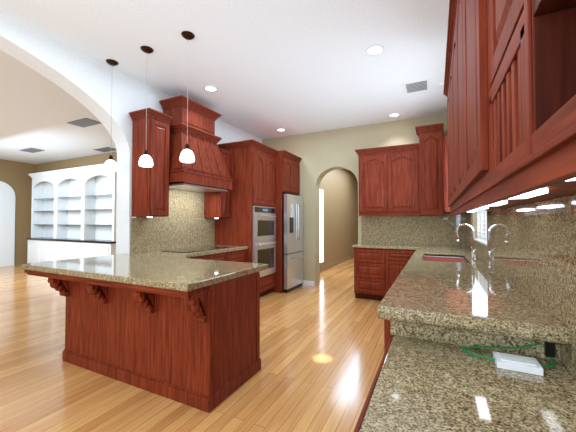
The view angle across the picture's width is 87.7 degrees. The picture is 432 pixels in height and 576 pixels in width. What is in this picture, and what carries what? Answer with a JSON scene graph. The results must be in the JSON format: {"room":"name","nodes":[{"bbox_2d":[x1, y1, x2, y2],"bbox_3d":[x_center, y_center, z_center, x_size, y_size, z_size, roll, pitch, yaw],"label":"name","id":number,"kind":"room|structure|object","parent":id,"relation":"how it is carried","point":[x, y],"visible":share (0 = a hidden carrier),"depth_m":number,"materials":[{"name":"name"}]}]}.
{"room":"kitchen","nodes":[
{"label":"kitchen","id":0,"kind":"room"},
{"bbox_2d":[0,159,35,264],"bbox_3d":[-9.925,-0.142,6.397,0.250,3.200,7.950,-1,-1,26],"label":"wall","id":1,"kind":"structure","parent":0,"point":[15,176],"depth_m":9.36,"materials":[{"name":"beige paint"}]},
{"bbox_2d":[0,181,15,266],"bbox_3d":[-8.572,0.232,8.818,0.040,2.550,0.860,-1,-1,26],"label":"door leaf","id":2,"kind":"structure","parent":1,"relation":"in","point":[7,222],"depth_m":9.03,"materials":[{"name":"white paint"}]},
{"bbox_2d":[36,151,116,172],"bbox_3d":[-4.594,-0.108,8.072,7.850,3.200,0.250,-1,-1,26],"label":"wall","id":3,"kind":"structure","parent":0,"point":[103,158],"depth_m":8.73,"materials":[{"name":"beige paint"}]},
{"bbox_2d":[0,14,261,253],"bbox_3d":[-2.492,-0.207,3.158,0.250,3.200,8.670,-1,-1,26],"label":"wall","id":4,"kind":"structure","parent":0,"point":[91,85],"depth_m":3.60,"materials":[{"name":"white paint"}]},
{"bbox_2d":[159,95,232,192],"bbox_3d":[-1.370,-1.008,4.462,0.592,1.226,1.029,-1,-1,26],"label":"range hood","id":5,"kind":"object","parent":4,"relation":"attached to","point":[206,171],"visible":0.96,"depth_m":4.25,"materials":[{"name":"brown wood"}]},
{"bbox_2d":[0,258,383,431],"bbox_3d":[-2.908,1.494,6.685,12.670,0.060,15.300,-1,-1,26],"label":"floor","id":6,"kind":"structure","parent":0,"point":[321,349],"depth_m":2.60,"materials":[{"name":"brown wood"}]},
{"bbox_2d":[26,163,116,262],"bbox_3d":[-6.032,0.098,8.393,4.080,2.800,0.428,-1,-1,26],"label":"built-in bookcase","id":7,"kind":"object","parent":6,"relation":"on","point":[73,213],"visible":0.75,"depth_m":8.38,"materials":[{"name":"white paint"}]},
{"bbox_2d":[21,108,301,412],"bbox_3d":[-0.629,0.057,4.354,2.119,2.720,4.368,-1,-1,26],"label":"kitchen cabinets","id":8,"kind":"object","parent":6,"relation":"on","point":[148,313],"visible":1,"depth_m":2.67,"materials":[{"name":"brown wood"}]},
{"bbox_2d":[21,244,268,291],"bbox_3d":[-0.994,0.497,3.610,2.110,0.048,2.726,-1,-1,26],"label":"countertop","id":9,"kind":"structure","parent":8,"relation":"on","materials":[{"name":"beige stone"}]},
{"bbox_2d":[128,108,172,216],"bbox_3d":[-1.776,-0.653,3.872,0.375,1.320,0.357,-1,-1,26],"label":"cabinet","id":10,"kind":"object","parent":8,"relation":"attached to","point":[150,186],"depth_m":3.79,"materials":[{"name":"brown wood"}]},
{"bbox_2d":[164,246,228,252],"bbox_3d":[-1.324,0.484,4.404,0.460,0.008,0.900,-1,-1,26],"label":"cooktop","id":11,"kind":"object","parent":8,"relation":"in","point":[192,249],"visible":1,"depth_m":4.28,"materials":[{"name":"black glass"}]},
{"bbox_2d":[204,147,230,217],"bbox_3d":[-1.195,-0.543,5.097,0.340,1.150,0.271,-1,-1,26],"label":"cabinet","id":12,"kind":"object","parent":8,"relation":"attached to","point":[216,204],"depth_m":5.00,"materials":[{"name":"brown wood"}]},
{"bbox_2d":[253,206,276,276],"bbox_3d":[-0.379,0.446,5.289,0.096,1.220,0.750,-1,-1,26],"label":"double oven","id":13,"kind":"object","parent":8,"relation":"in","point":[264,235],"visible":0.98,"depth_m":5.26,"materials":[{"name":"silver metal"}]},
{"bbox_2d":[282,194,303,292],"bbox_3d":[-0.240,0.521,6.143,0.997,1.865,0.758,-1,-1,26],"label":"fridge","id":14,"kind":"object","parent":6,"relation":"on","point":[292,242],"visible":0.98,"depth_m":5.80,"materials":[{"name":"silver metal"}]},
{"bbox_2d":[352,0,575,431],"bbox_3d":[0.464,-0.092,1.901,1.773,2.920,7.818,-1,-1,26],"label":"kitchen cabinets","id":15,"kind":"object","parent":6,"relation":"on","point":[502,153],"visible":1,"depth_m":1.20,"materials":[{"name":"brown wood"}]},
{"bbox_2d":[455,224,477,259],"bbox_3d":[1.933,0.274,3.253,0.208,0.382,0.212,-1,-1,26],"label":"faucet","id":16,"kind":"object","parent":15,"relation":"on","point":[473,254],"visible":1,"depth_m":3.28,"materials":[{"name":"silver metal"}]},
{"bbox_2d":[461,342,554,375],"bbox_3d":[0.888,0.542,1.208,0.328,0.086,0.170,-1,-1,26],"label":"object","id":17,"kind":"object","parent":15,"relation":"attached to","point":[523,364],"visible":0.92,"depth_m":1.17,"materials":[{"name":"white plastic"}]},
{"bbox_2d":[0,0,448,163],"bbox_3d":[-2.908,-1.765,6.751,12.670,0.060,15.300,-1,-1,26],"label":"ceiling","id":18,"kind":"structure","parent":0,"point":[267,68],"depth_m":3.50,"materials":[{"name":"white paint"}]},
{"bbox_2d":[19,148,44,152],"bbox_3d":[-6.660,-1.709,7.808,0.600,0.009,0.300,-1,-1,26],"label":"ceiling vent","id":19,"kind":"object","parent":18,"relation":"in","point":[32,150],"depth_m":7.80,"materials":[{"name":"grey metal"}]},
{"bbox_2d":[67,118,100,127],"bbox_3d":[-3.825,-1.752,5.640,0.600,0.009,0.300,-1,-1,26],"label":"ceiling vent","id":20,"kind":"object","parent":18,"relation":"in","point":[85,122],"depth_m":5.61,"materials":[{"name":"grey metal"}]},
{"bbox_2d":[93,147,115,151],"bbox_3d":[-4.691,-1.710,7.735,0.600,0.009,0.300,-1,-1,26],"label":"ceiling vent","id":21,"kind":"object","parent":18,"relation":"in","point":[106,149],"depth_m":7.70,"materials":[{"name":"grey metal"}]},
{"bbox_2d":[104,59,117,171],"bbox_3d":[-2.054,-1.161,3.491,0.144,1.276,0.142,-1,-1,26],"label":"pendant light","id":22,"kind":"object","parent":18,"relation":"hanging from","point":[110,164],"visible":1,"depth_m":3.46,"materials":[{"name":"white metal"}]},
{"bbox_2d":[139,46,153,167],"bbox_3d":[-1.524,-1.166,3.232,0.144,1.276,0.142,-1,-1,26],"label":"pendant light","id":23,"kind":"object","parent":18,"relation":"hanging from","point":[145,160],"visible":1,"depth_m":3.20,"materials":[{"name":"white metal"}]},
{"bbox_2d":[180,31,194,162],"bbox_3d":[-0.999,-1.171,2.986,0.144,1.276,0.142,-1,-1,26],"label":"pendant light","id":24,"kind":"object","parent":18,"relation":"hanging from","point":[186,155],"visible":1,"depth_m":2.96,"materials":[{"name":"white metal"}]},
{"bbox_2d":[203,85,217,91],"bbox_3d":[-1.080,-1.780,4.196,0.198,0.011,0.198,0,-1,17],"label":"recessed light","id":25,"kind":"object","parent":18,"relation":"in","point":[210,88],"depth_m":4.19,"materials":[{"name":"white paint"}]},
{"bbox_2d":[365,45,383,55],"bbox_3d":[0.944,-1.798,3.260,0.198,0.011,0.198,0,-1,17],"label":"recessed light","id":26,"kind":"object","parent":18,"relation":"in","point":[373,50],"depth_m":3.26,"materials":[{"name":"white paint"}]},
{"bbox_2d":[388,113,399,116],"bbox_3d":[1.854,-1.759,5.230,0.198,0.011,0.198,0,-1,17],"label":"recessed light","id":27,"kind":"object","parent":18,"relation":"in","point":[392,114],"depth_m":5.22,"materials":[{"name":"white paint"}]},
{"bbox_2d":[403,78,443,93],"bbox_3d":[1.863,-1.770,4.079,0.530,0.034,0.340,-1,-1,26],"label":"ceiling vent","id":28,"kind":"object","parent":18,"relation":"in","point":[417,86],"depth_m":4.08,"materials":[{"name":"white metal"}]},
{"bbox_2d":[320,169,357,271],"bbox_3d":[1.443,-0.080,9.469,0.265,3.200,6.130,-1,-1,26],"label":"wall","id":29,"kind":"structure","parent":0,"point":[339,187],"depth_m":9.51,"materials":[{"name":"beige paint"}]},
{"bbox_2d":[320,189,323,262],"bbox_3d":[0.846,0.265,7.962,0.006,1.950,0.550,-1,-1,26],"label":"hallway window","id":30,"kind":"structure","parent":29,"relation":"in","point":[321,227],"depth_m":8.07,"materials":[{"name":"white glass"}]},
{"bbox_2d":[262,114,446,286],"bbox_3d":[1.367,-0.150,5.955,4.220,3.200,0.250,-1,-1,26],"label":"wall","id":31,"kind":"structure","parent":0,"point":[321,154],"depth_m":6.17,"materials":[{"name":"beige paint"}]},
{"bbox_2d":[302,280,314,286],"bbox_3d":[-0.020,1.405,6.454,1.259,0.110,0.014,-1,-1,26],"label":"baseboard","id":32,"kind":"structure","parent":31,"relation":"attached to","point":[308,283],"depth_m":6.22,"materials":[{"name":"white paint"}]},
{"bbox_2d":[469,212,484,261],"bbox_3d":[1.243,-0.246,1.189,0.250,3.200,8.420,-1,-1,26],"label":"wall","id":33,"kind":"structure","parent":0,"point":[475,221],"depth_m":4.13,"materials":[{"name":"beige paint"}]},
{"bbox_2d":[475,212,486,244],"bbox_3d":[2.360,-0.325,3.472,0.250,1.250,1.400,-1,-1,26],"label":"window shutters","id":34,"kind":"object","parent":33,"relation":"attached to","point":[482,227],"visible":0.21,"depth_m":3.72,"materials":[{"name":"white"}]}
]}

